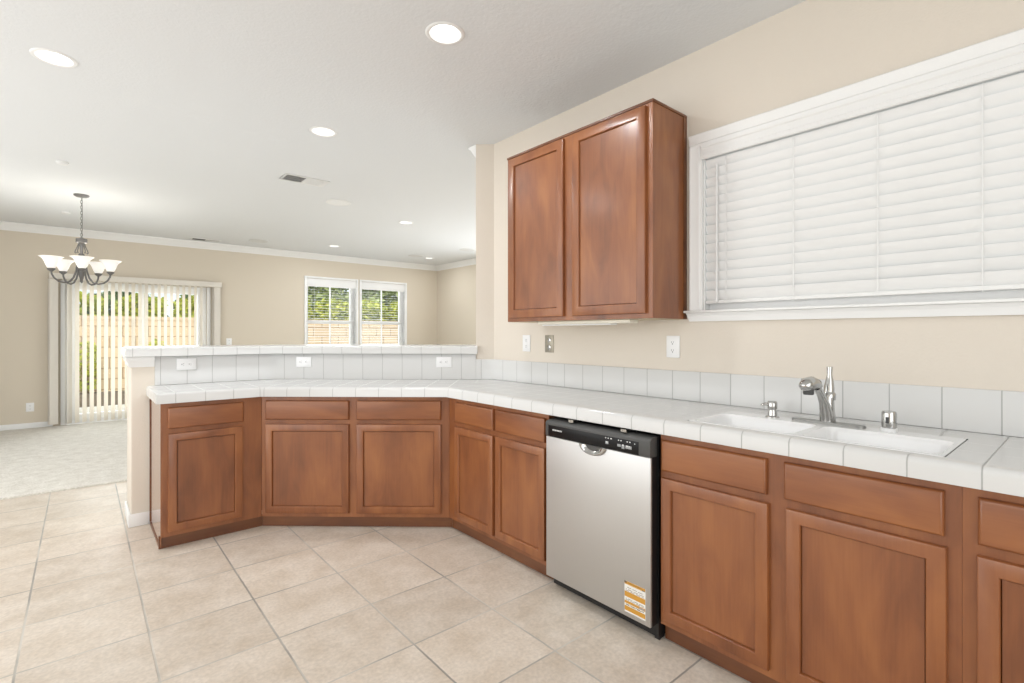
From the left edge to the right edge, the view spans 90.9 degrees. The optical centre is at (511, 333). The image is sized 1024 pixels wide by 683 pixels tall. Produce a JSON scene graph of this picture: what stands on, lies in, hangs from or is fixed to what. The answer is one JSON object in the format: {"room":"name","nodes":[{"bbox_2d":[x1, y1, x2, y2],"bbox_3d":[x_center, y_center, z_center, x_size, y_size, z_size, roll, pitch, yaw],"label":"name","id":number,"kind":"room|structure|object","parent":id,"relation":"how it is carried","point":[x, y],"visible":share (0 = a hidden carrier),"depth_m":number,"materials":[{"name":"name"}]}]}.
{"room":"kitchen","nodes":[
{"label":"kitchen","id":0,"kind":"room"},
{"bbox_2d":[0,420,126,499],"bbox_3d":[-3.514,1.333,6.786,8.270,0.134,3.855,0,0,-41],"label":"floor","id":1,"kind":"structure","parent":0,"point":[40,460],"depth_m":5.13,"materials":[{"name":"beige carpet"}]},
{"bbox_2d":[127,355,263,521],"bbox_3d":[-1.339,0.716,4.035,2.950,1.128,0.777,0,0,-14],"label":"wall","id":2,"kind":"structure","parent":0,"point":[138,378],"depth_m":3.38,"materials":[{"name":"beige paint"}]},
{"bbox_2d":[125,501,149,527],"bbox_3d":[-2.604,1.237,3.500,0.118,0.084,0.374,0,0,-41],"label":"baseboard","id":3,"kind":"structure","parent":2,"relation":"attached to","point":[138,519],"depth_m":3.37,"materials":[{"name":"white"}]},
{"bbox_2d":[122,356,154,367],"bbox_3d":[-2.596,0.188,3.500,0.154,0.068,0.386,0,0,-41],"label":"trim","id":4,"kind":"structure","parent":2,"relation":"attached to","point":[131,362],"depth_m":3.36,"materials":[{"name":"white"}]},
{"bbox_2d":[0,230,436,425],"bbox_3d":[-4.818,-0.092,8.313,8.470,2.745,0.160,0,0,-41],"label":"wall","id":5,"kind":"structure","parent":0,"point":[262,296],"depth_m":7.89,"materials":[{"name":"beige paint"}]},
{"bbox_2d":[0,421,52,430],"bbox_3d":[-7.107,1.232,6.243,2.100,0.073,0.014,0,0,-41],"label":"baseboard","id":6,"kind":"structure","parent":5,"relation":"attached to","point":[35,424],"depth_m":6.74,"materials":[{"name":"white wood"}]},
{"bbox_2d":[26,403,33,411],"bbox_3d":[-6.483,0.985,6.779,0.080,0.118,0.009,0,0,-41],"label":"wall outlet","id":7,"kind":"object","parent":5,"relation":"attached to","point":[29,406],"visible":1,"depth_m":6.78,"materials":[{"name":"white plastic"}]},
{"bbox_2d":[48,272,221,424],"bbox_3d":[-5.511,0.201,7.512,2.074,2.068,0.098,0,0,-41],"label":"vertical blind","id":8,"kind":"object","parent":5,"relation":"attached to","point":[52,283],"visible":0.69,"depth_m":7.26,"materials":[{"name":"white plastic"}]},
{"bbox_2d":[60,280,210,424],"bbox_3d":[-5.601,0.259,7.608,1.807,2.017,0.134,0,0,-41],"label":"door","id":9,"kind":"structure","parent":5,"relation":"in","point":[63,286],"depth_m":7.11,"materials":[{"name":"white"}]},
{"bbox_2d":[0,221,436,270],"bbox_3d":[-4.734,-1.415,8.214,8.270,0.100,0.098,0,0,-41],"label":"crown molding","id":10,"kind":"structure","parent":5,"relation":"attached to","point":[10,226],"depth_m":7.95,"materials":[{"name":"white wood"}]},
{"bbox_2d":[226,338,231,344],"bbox_3d":[-4.673,0.130,8.325,0.080,0.118,0.009,0,0,-41],"label":"wall outlet","id":11,"kind":"object","parent":5,"relation":"attached to","point":[228,340],"visible":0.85,"depth_m":8.32,"materials":[{"name":"white plastic"}]},
{"bbox_2d":[304,276,357,343],"bbox_3d":[-3.401,-0.230,9.480,1.040,1.659,0.165,0,0,-41],"label":"window","id":12,"kind":"structure","parent":5,"relation":"in","point":[353,293],"depth_m":9.60,"materials":[{"name":"white"}]},
{"bbox_2d":[307,278,355,343],"bbox_3d":[-3.393,-0.248,9.470,0.926,1.540,0.061,0,0,-41],"label":"window blind","id":13,"kind":"object","parent":12,"relation":"attached to","point":[314,282],"visible":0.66,"depth_m":9.44,"materials":[{"name":"white plastic"}]},
{"bbox_2d":[359,280,406,344],"bbox_3d":[-2.607,-0.230,10.158,1.050,1.659,0.165,0,0,-41],"label":"window","id":14,"kind":"structure","parent":5,"relation":"in","point":[403,297],"depth_m":10.42,"materials":[{"name":"white"}]},
{"bbox_2d":[361,282,404,343],"bbox_3d":[-2.598,-0.248,10.148,0.936,1.540,0.061,0,0,-41],"label":"window blind","id":15,"kind":"object","parent":14,"relation":"attached to","point":[364,285],"visible":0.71,"depth_m":10.12,"materials":[{"name":"white plastic"}]},
{"bbox_2d":[0,481,750,682],"bbox_3d":[0.243,1.340,2.387,8.270,0.120,7.715,0,0,-41],"label":"floor","id":16,"kind":"structure","parent":0,"point":[86,596],"depth_m":2.33,"materials":[{"name":"tile"}]},
{"bbox_2d":[149,397,262,548],"bbox_3d":[-1.961,0.845,3.425,0.770,0.868,0.581,0,0,-41],"label":"base cabinet","id":17,"kind":"object","parent":16,"relation":"on","point":[205,457],"visible":0.86,"depth_m":3.13,"materials":[{"name":"brown wood"}]},
{"bbox_2d":[146,379,1023,496],"bbox_3d":[-0.019,0.380,2.140,2.090,0.061,5.079,0,0,-41],"label":"countertop","id":18,"kind":"structure","parent":17,"relation":"on","point":[987,462],"depth_m":2.22,"materials":[{"name":"white tile"}]},
{"bbox_2d":[689,411,966,456],"bbox_3d":[1.111,0.433,1.856,0.373,0.170,0.798,0,0,-41],"label":"sink","id":19,"kind":"object","parent":18,"relation":"in","point":[935,445],"visible":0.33,"depth_m":1.82,"materials":[{"name":"white porcelain"}]},
{"bbox_2d":[761,401,779,417],"bbox_3d":[1.087,0.314,2.115,0.054,0.068,0.065,0,0,-41],"label":"soap dispenser","id":20,"kind":"object","parent":19,"relation":"on","point":[771,405],"visible":1,"depth_m":2.10,"materials":[{"name":"silver metal"}]},
{"bbox_2d":[880,410,897,431],"bbox_3d":[1.354,0.312,1.810,0.050,0.072,0.050,0,0,-41],"label":"air gap","id":21,"kind":"object","parent":19,"relation":"on","point":[888,418],"visible":1,"depth_m":1.79,"materials":[{"name":"silver metal"}]},
{"bbox_2d":[792,367,865,428],"bbox_3d":[1.180,0.238,1.918,0.185,0.220,0.256,0,0,-41],"label":"faucet","id":22,"kind":"object","parent":18,"relation":"on","point":[826,396],"visible":1,"depth_m":1.93,"materials":[{"name":"silver metal"}]},
{"bbox_2d":[262,397,451,526],"bbox_3d":[-0.993,0.845,3.597,1.651,0.868,0.595,0,0,1],"label":"base cabinet","id":23,"kind":"object","parent":16,"relation":"on","point":[327,461],"visible":0.9,"depth_m":3.31,"materials":[{"name":"brown wood"}]},
{"bbox_2d":[449,398,557,578],"bbox_3d":[0.023,0.845,3.225,0.590,0.868,1.162,0,0,-41],"label":"base cabinet","id":24,"kind":"object","parent":16,"relation":"on","point":[497,454],"visible":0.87,"depth_m":2.89,"materials":[{"name":"brown wood"}]},
{"bbox_2d":[546,417,664,639],"bbox_3d":[0.585,0.847,2.487,0.584,0.866,0.622,0,0,-41],"label":"dishwasher","id":25,"kind":"object","parent":16,"relation":"on","point":[603,482],"visible":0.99,"depth_m":2.25,"materials":[{"name":"silver metal"}]},
{"bbox_2d":[661,434,961,682],"bbox_3d":[1.137,0.845,1.920,0.590,0.868,0.944,0,0,-41],"label":"base cabinet","id":26,"kind":"object","parent":16,"relation":"on","point":[775,568],"visible":0.92,"depth_m":1.67,"materials":[{"name":"brown wood"}]},
{"bbox_2d":[962,487,1023,682],"bbox_3d":[1.623,0.845,1.352,0.590,0.868,0.549,0,0,-41],"label":"base cabinet","id":27,"kind":"object","parent":16,"relation":"on","point":[992,522],"visible":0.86,"depth_m":1.32,"materials":[{"name":"brown wood"}]},
{"bbox_2d":[0,0,805,265],"bbox_3d":[-1.009,-1.465,3.853,8.470,0.001,11.770,0,0,-40],"label":"ceiling","id":28,"kind":"structure","parent":0,"point":[369,72],"depth_m":3.19,"materials":[{"name":"white paint"}]},
{"bbox_2d":[29,48,77,67],"bbox_3d":[-2.428,-1.492,2.674,0.193,0.066,0.193,0,0,-41],"label":"recessed light","id":29,"kind":"object","parent":28,"relation":"in","point":[52,57],"visible":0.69,"depth_m":2.71,"materials":[{"name":"white"}]},
{"bbox_2d":[56,160,68,165],"bbox_3d":[-3.828,-1.453,4.293,0.086,0.024,0.086,0,0,-41],"label":"smoke detector","id":30,"kind":"object","parent":28,"relation":"attached to","point":[64,163],"visible":1,"depth_m":4.27,"materials":[{"name":"white plastic"}]},
{"bbox_2d":[38,193,121,285],"bbox_3d":[-4.521,-0.993,5.295,0.670,0.943,0.649,0,0,-41],"label":"chandelier","id":31,"kind":"object","parent":28,"relation":"hanging from","point":[82,261],"visible":1,"depth_m":5.30,"materials":[{"name":"white glass"}]},
{"bbox_2d":[190,237,220,241],"bbox_3d":[-4.760,-1.460,7.836,0.404,0.008,0.180,0,0,-41],"label":"ceiling vent","id":32,"kind":"object","parent":28,"relation":"in","point":[192,238],"visible":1,"depth_m":7.80,"materials":[{"name":"white metal"}]},
{"bbox_2d":[249,239,267,242],"bbox_3d":[-3.990,-1.461,7.928,0.272,0.008,0.272,0,0,-41],"label":"ceiling speaker","id":33,"kind":"object","parent":28,"relation":"attached to","point":[251,240],"visible":1,"depth_m":7.95,"materials":[{"name":"white plastic"}]},
{"bbox_2d":[250,240,265,242],"bbox_3d":[-3.990,-1.462,7.928,0.235,0.005,0.235,0,0,-40],"label":"grille","id":34,"kind":"object","parent":33,"relation":"attached to","point":[257,241],"depth_m":7.95,"materials":[{"name":"white metal"}]},
{"bbox_2d":[279,173,329,186],"bbox_3d":[-1.972,-1.460,4.793,0.407,0.008,0.220,0,0,-41],"label":"ceiling vent","id":35,"kind":"object","parent":28,"relation":"in","point":[288,177],"visible":1,"depth_m":4.79,"materials":[{"name":"white metal"}]},
{"bbox_2d":[309,126,336,136],"bbox_3d":[-1.366,-1.492,3.647,0.193,0.066,0.193,0,0,-41],"label":"recessed light","id":36,"kind":"object","parent":28,"relation":"in","point":[321,131],"visible":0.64,"depth_m":3.70,"materials":[{"name":"white"}]},
{"bbox_2d":[326,199,350,205],"bbox_3d":[-1.931,-1.461,5.610,0.272,0.008,0.272,0,0,-41],"label":"ceiling speaker","id":37,"kind":"object","parent":28,"relation":"attached to","point":[337,202],"visible":1,"depth_m":5.59,"materials":[{"name":"white plastic"}]},
{"bbox_2d":[399,221,412,223],"bbox_3d":[-1.394,-1.492,6.621,0.193,0.066,0.193,0,0,-41],"label":"recessed light","id":38,"kind":"object","parent":28,"relation":"in","point":[400,222],"visible":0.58,"depth_m":6.66,"materials":[{"name":"white"}]},
{"bbox_2d":[425,21,464,44],"bbox_3d":[-0.326,-1.492,2.457,0.193,0.066,0.193,0,0,-41],"label":"recessed light","id":39,"kind":"object","parent":28,"relation":"in","point":[441,32],"visible":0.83,"depth_m":2.50,"materials":[{"name":"white"}]},
{"bbox_2d":[459,248,474,250],"bbox_3d":[-0.778,-1.461,8.764,0.272,0.008,0.272,0,0,-41],"label":"ceiling speaker","id":40,"kind":"object","parent":28,"relation":"attached to","point":[465,249],"visible":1,"depth_m":8.72,"materials":[{"name":"white plastic"}]},
{"bbox_2d":[437,264,475,344],"bbox_3d":[0.485,-0.092,8.548,0.100,2.745,6.370,0,0,-41],"label":"wall","id":41,"kind":"structure","parent":0,"point":[456,287],"depth_m":10.38,"materials":[{"name":"beige paint"}]},
{"bbox_2d":[436,258,475,270],"bbox_3d":[0.364,-1.415,8.537,0.098,0.100,6.230,0,0,-41],"label":"crown molding","id":42,"kind":"structure","parent":41,"relation":"attached to","point":[468,262],"depth_m":10.27,"materials":[{"name":"white wood"}]},
{"bbox_2d":[476,0,1023,435],"bbox_3d":[2.807,-0.092,3.016,3.554,2.745,5.340,0,0,-41],"label":"wall","id":43,"kind":"structure","parent":0,"point":[810,48],"depth_m":2.29,"materials":[{"name":"beige paint"}]},
{"bbox_2d":[121,344,477,356],"bbox_3d":[-1.317,0.121,4.072,3.165,0.060,0.937,0,0,-14],"label":"bar","id":44,"kind":"object","parent":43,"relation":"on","point":[126,351],"visible":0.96,"depth_m":3.86,"materials":[{"name":"white tile"}]},
{"bbox_2d":[469,145,475,157],"bbox_3d":[1.041,-1.415,5.083,3.554,0.100,0.098,0,0,-41],"label":"crown molding","id":45,"kind":"structure","parent":43,"relation":"attached to","point":[472,149],"depth_m":3.92,"materials":[{"name":"white"}]},
{"bbox_2d":[523,335,529,351],"bbox_3d":[0.102,0.066,3.599,0.009,0.118,0.080,0,0,-41],"label":"wall outlet","id":46,"kind":"object","parent":43,"relation":"attached to","point":[526,338],"visible":1,"depth_m":3.59,"materials":[{"name":"white plastic"}]},
{"bbox_2d":[545,335,553,352],"bbox_3d":[0.253,0.066,3.424,0.007,0.118,0.082,0,0,-41],"label":"wall plate","id":47,"kind":"object","parent":43,"relation":"attached to","point":[549,339],"visible":1,"depth_m":3.42,"materials":[{"name":"beige"}]},
{"bbox_2d":[155,354,1023,436],"bbox_3d":[0.339,0.251,2.804,5.474,0.195,1.478,0,0,28],"label":"backsplash","id":48,"kind":"structure","parent":43,"relation":"attached to","point":[998,412],"depth_m":2.78,"materials":[{"name":"white tile"}]},
{"bbox_2d":[177,358,195,369],"bbox_3d":[-2.279,0.211,3.530,0.118,0.080,0.009,0,0,-41],"label":"wall outlet","id":49,"kind":"object","parent":48,"relation":"attached to","point":[185,363],"visible":1,"depth_m":3.53,"materials":[{"name":"white plastic"}]},
{"bbox_2d":[296,357,310,366],"bbox_3d":[-1.611,0.216,3.899,0.118,0.080,0.009,0,0,1],"label":"wall outlet","id":50,"kind":"object","parent":48,"relation":"attached to","point":[300,361],"visible":1,"depth_m":3.90,"materials":[{"name":"white plastic"}]},
{"bbox_2d":[436,357,451,366],"bbox_3d":[-0.524,0.216,3.880,0.118,0.080,0.009,0,0,1],"label":"wall outlet","id":51,"kind":"object","parent":48,"relation":"attached to","point":[440,361],"visible":1,"depth_m":3.88,"materials":[{"name":"white plastic"}]},
{"bbox_2d":[507,98,686,322],"bbox_3d":[0.438,-0.612,2.963,0.323,1.071,1.107,0,0,-41],"label":"upper cabinet","id":52,"kind":"object","parent":43,"relation":"attached to","point":[597,211],"visible":0.99,"depth_m":2.68,"materials":[{"name":"brown wood"}]},
{"bbox_2d":[538,319,637,325],"bbox_3d":[0.412,-0.063,2.886,0.075,0.026,0.690,0,0,-41],"label":"light","id":53,"kind":"object","parent":52,"relation":"attached to","point":[586,322],"visible":0.99,"depth_m":2.82,"materials":[{"name":"beige plastic"}]},
{"bbox_2d":[542,323,616,325],"bbox_3d":[0.379,-0.054,2.924,0.058,0.007,0.530,0,0,-40],"label":"diffuser","id":54,"kind":"object","parent":53,"relation":"attached to","point":[543,324],"depth_m":2.91,"materials":[{"name":"white plastic"}]},
{"bbox_2d":[666,336,679,357],"bbox_3d":[0.864,0.068,2.707,0.009,0.118,0.080,0,0,-41],"label":"wall outlet","id":55,"kind":"object","parent":43,"relation":"attached to","point":[672,342],"visible":1,"depth_m":2.70,"materials":[{"name":"white plastic"}]},
{"bbox_2d":[683,28,1023,321],"bbox_3d":[1.604,-0.544,1.912,0.173,0.958,2.001,0,0,-41],"label":"window","id":56,"kind":"structure","parent":43,"relation":"in","point":[999,302],"depth_m":2.11,"materials":[{"name":"white"}]},
{"bbox_2d":[701,46,1023,303],"bbox_3d":[1.581,-0.553,1.893,0.080,0.814,1.822,0,0,-41],"label":"window blind","id":57,"kind":"object","parent":56,"relation":"attached to","point":[916,186],"visible":1,"depth_m":2.01,"materials":[{"name":"white plastic"}]},
{"label":"outside","id":58,"kind":"structure","parent":0,"visible":0},
{"bbox_2d":[67,404,126,424],"bbox_3d":[-6.436,1.400,15.235,26.000,0.120,12.470,0,0,-41],"label":"floor","id":59,"kind":"structure","parent":58,"point":[123,405],"depth_m":8.95,"materials":[{"name":"concrete"}]},
{"bbox_2d":[79,291,103,315],"bbox_3d":[-8.695,0.221,10.067,1.017,2.240,0.861,0,0,-41],"label":"shrub","id":60,"kind":"object","parent":59,"relation":"on","point":[80,292],"visible":0.05,"depth_m":10.05,"materials":[{"name":"green plant"}]},
{"bbox_2d":[79,390,124,407],"bbox_3d":[-4.186,1.225,12.600,26.000,0.230,0.399,0,0,-41],"label":"floor","id":61,"kind":"structure","parent":59,"relation":"on","point":[123,391],"depth_m":9.40,"materials":[{"name":"concrete"}]},
{"bbox_2d":[79,341,96,392],"bbox_3d":[-7.969,0.731,9.409,0.402,1.224,0.287,0,0,-41],"label":"plant","id":62,"kind":"object","parent":61,"relation":"on","point":[80,343],"visible":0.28,"depth_m":9.43,"materials":[{"name":"green plant"}]},
{"bbox_2d":[148,339,163,345],"bbox_3d":[-7.128,0.716,10.124,0.394,1.254,0.289,0,0,-41],"label":"plant","id":63,"kind":"object","parent":61,"relation":"on","point":[156,340],"visible":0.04,"depth_m":10.11,"materials":[{"name":"green plant"}]},
{"bbox_2d":[81,291,168,316],"bbox_3d":[-8.903,0.156,11.584,1.674,2.371,1.203,0,0,-41],"label":"tree","id":64,"kind":"object","parent":59,"relation":"on","point":[109,292],"visible":0.03,"depth_m":11.25,"materials":[{"name":"green plant"}]},
{"bbox_2d":[115,293,167,316],"bbox_3d":[-7.902,0.223,10.738,1.002,2.238,0.877,0,0,-41],"label":"shrub","id":65,"kind":"object","parent":59,"relation":"on","point":[136,294],"visible":0.12,"depth_m":10.57,"materials":[{"name":"green plant"}]},
{"bbox_2d":[173,295,193,316],"bbox_3d":[-7.118,0.226,11.405,1.002,2.232,0.868,0,0,-41],"label":"shrub","id":66,"kind":"object","parent":59,"relation":"on","point":[192,296],"visible":0.08,"depth_m":11.06,"materials":[{"name":"green plant"}]},
{"bbox_2d":[79,315,397,392],"bbox_3d":[-4.381,0.565,12.828,26.000,1.830,0.240,0,0,-41],"label":"wall","id":67,"kind":"structure","parent":59,"relation":"on","point":[318,327],"depth_m":10.38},
{"bbox_2d":[308,298,313,319],"bbox_3d":[-5.562,0.172,12.738,1.001,2.338,0.858,0,0,-41],"label":"shrub","id":68,"kind":"object","parent":59,"relation":"on","point":[309,306],"visible":0.02,"depth_m":12.79,"materials":[{"name":"green plant"}]},
{"bbox_2d":[308,286,331,319],"bbox_3d":[-6.061,-0.746,14.412,1.710,4.175,1.486,0,0,-41],"label":"tree","id":69,"kind":"object","parent":59,"relation":"on","point":[325,290],"visible":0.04,"depth_m":14.23,"materials":[{"name":"green plant"}]},
{"bbox_2d":[313,297,348,319],"bbox_3d":[-4.769,0.179,13.407,1.007,2.324,0.872,0,0,-41],"label":"shrub","id":70,"kind":"object","parent":59,"relation":"on","point":[341,307],"visible":0.3,"depth_m":13.23,"materials":[{"name":"green plant"}]},
{"bbox_2d":[331,288,385,319],"bbox_3d":[-4.818,-0.745,15.484,1.767,4.174,1.507,0,0,-41],"label":"tree","id":71,"kind":"object","parent":59,"relation":"on","point":[370,293],"visible":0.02,"depth_m":15.15,"materials":[{"name":"green plant"}]},
{"bbox_2d":[362,299,387,320],"bbox_3d":[-3.993,0.179,14.075,1.020,2.325,0.871,0,0,-41],"label":"shrub","id":72,"kind":"object","parent":59,"relation":"on","point":[367,305],"visible":0.22,"depth_m":13.93,"materials":[{"name":"green plant"}]},
{"bbox_2d":[380,291,397,320],"bbox_3d":[-3.557,-0.767,16.562,1.714,4.218,1.460,0,0,-41],"label":"tree","id":73,"kind":"object","parent":59,"relation":"on","point":[388,294],"visible":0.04,"depth_m":15.93,"materials":[{"name":"green plant"}]},
{"bbox_2d":[385,301,397,320],"bbox_3d":[-3.211,0.165,14.756,1.024,2.352,0.873,0,0,-41],"label":"shrub","id":74,"kind":"object","parent":59,"relation":"on","point":[391,306],"visible":0.09,"depth_m":14.47,"materials":[{"name":"green plant"}]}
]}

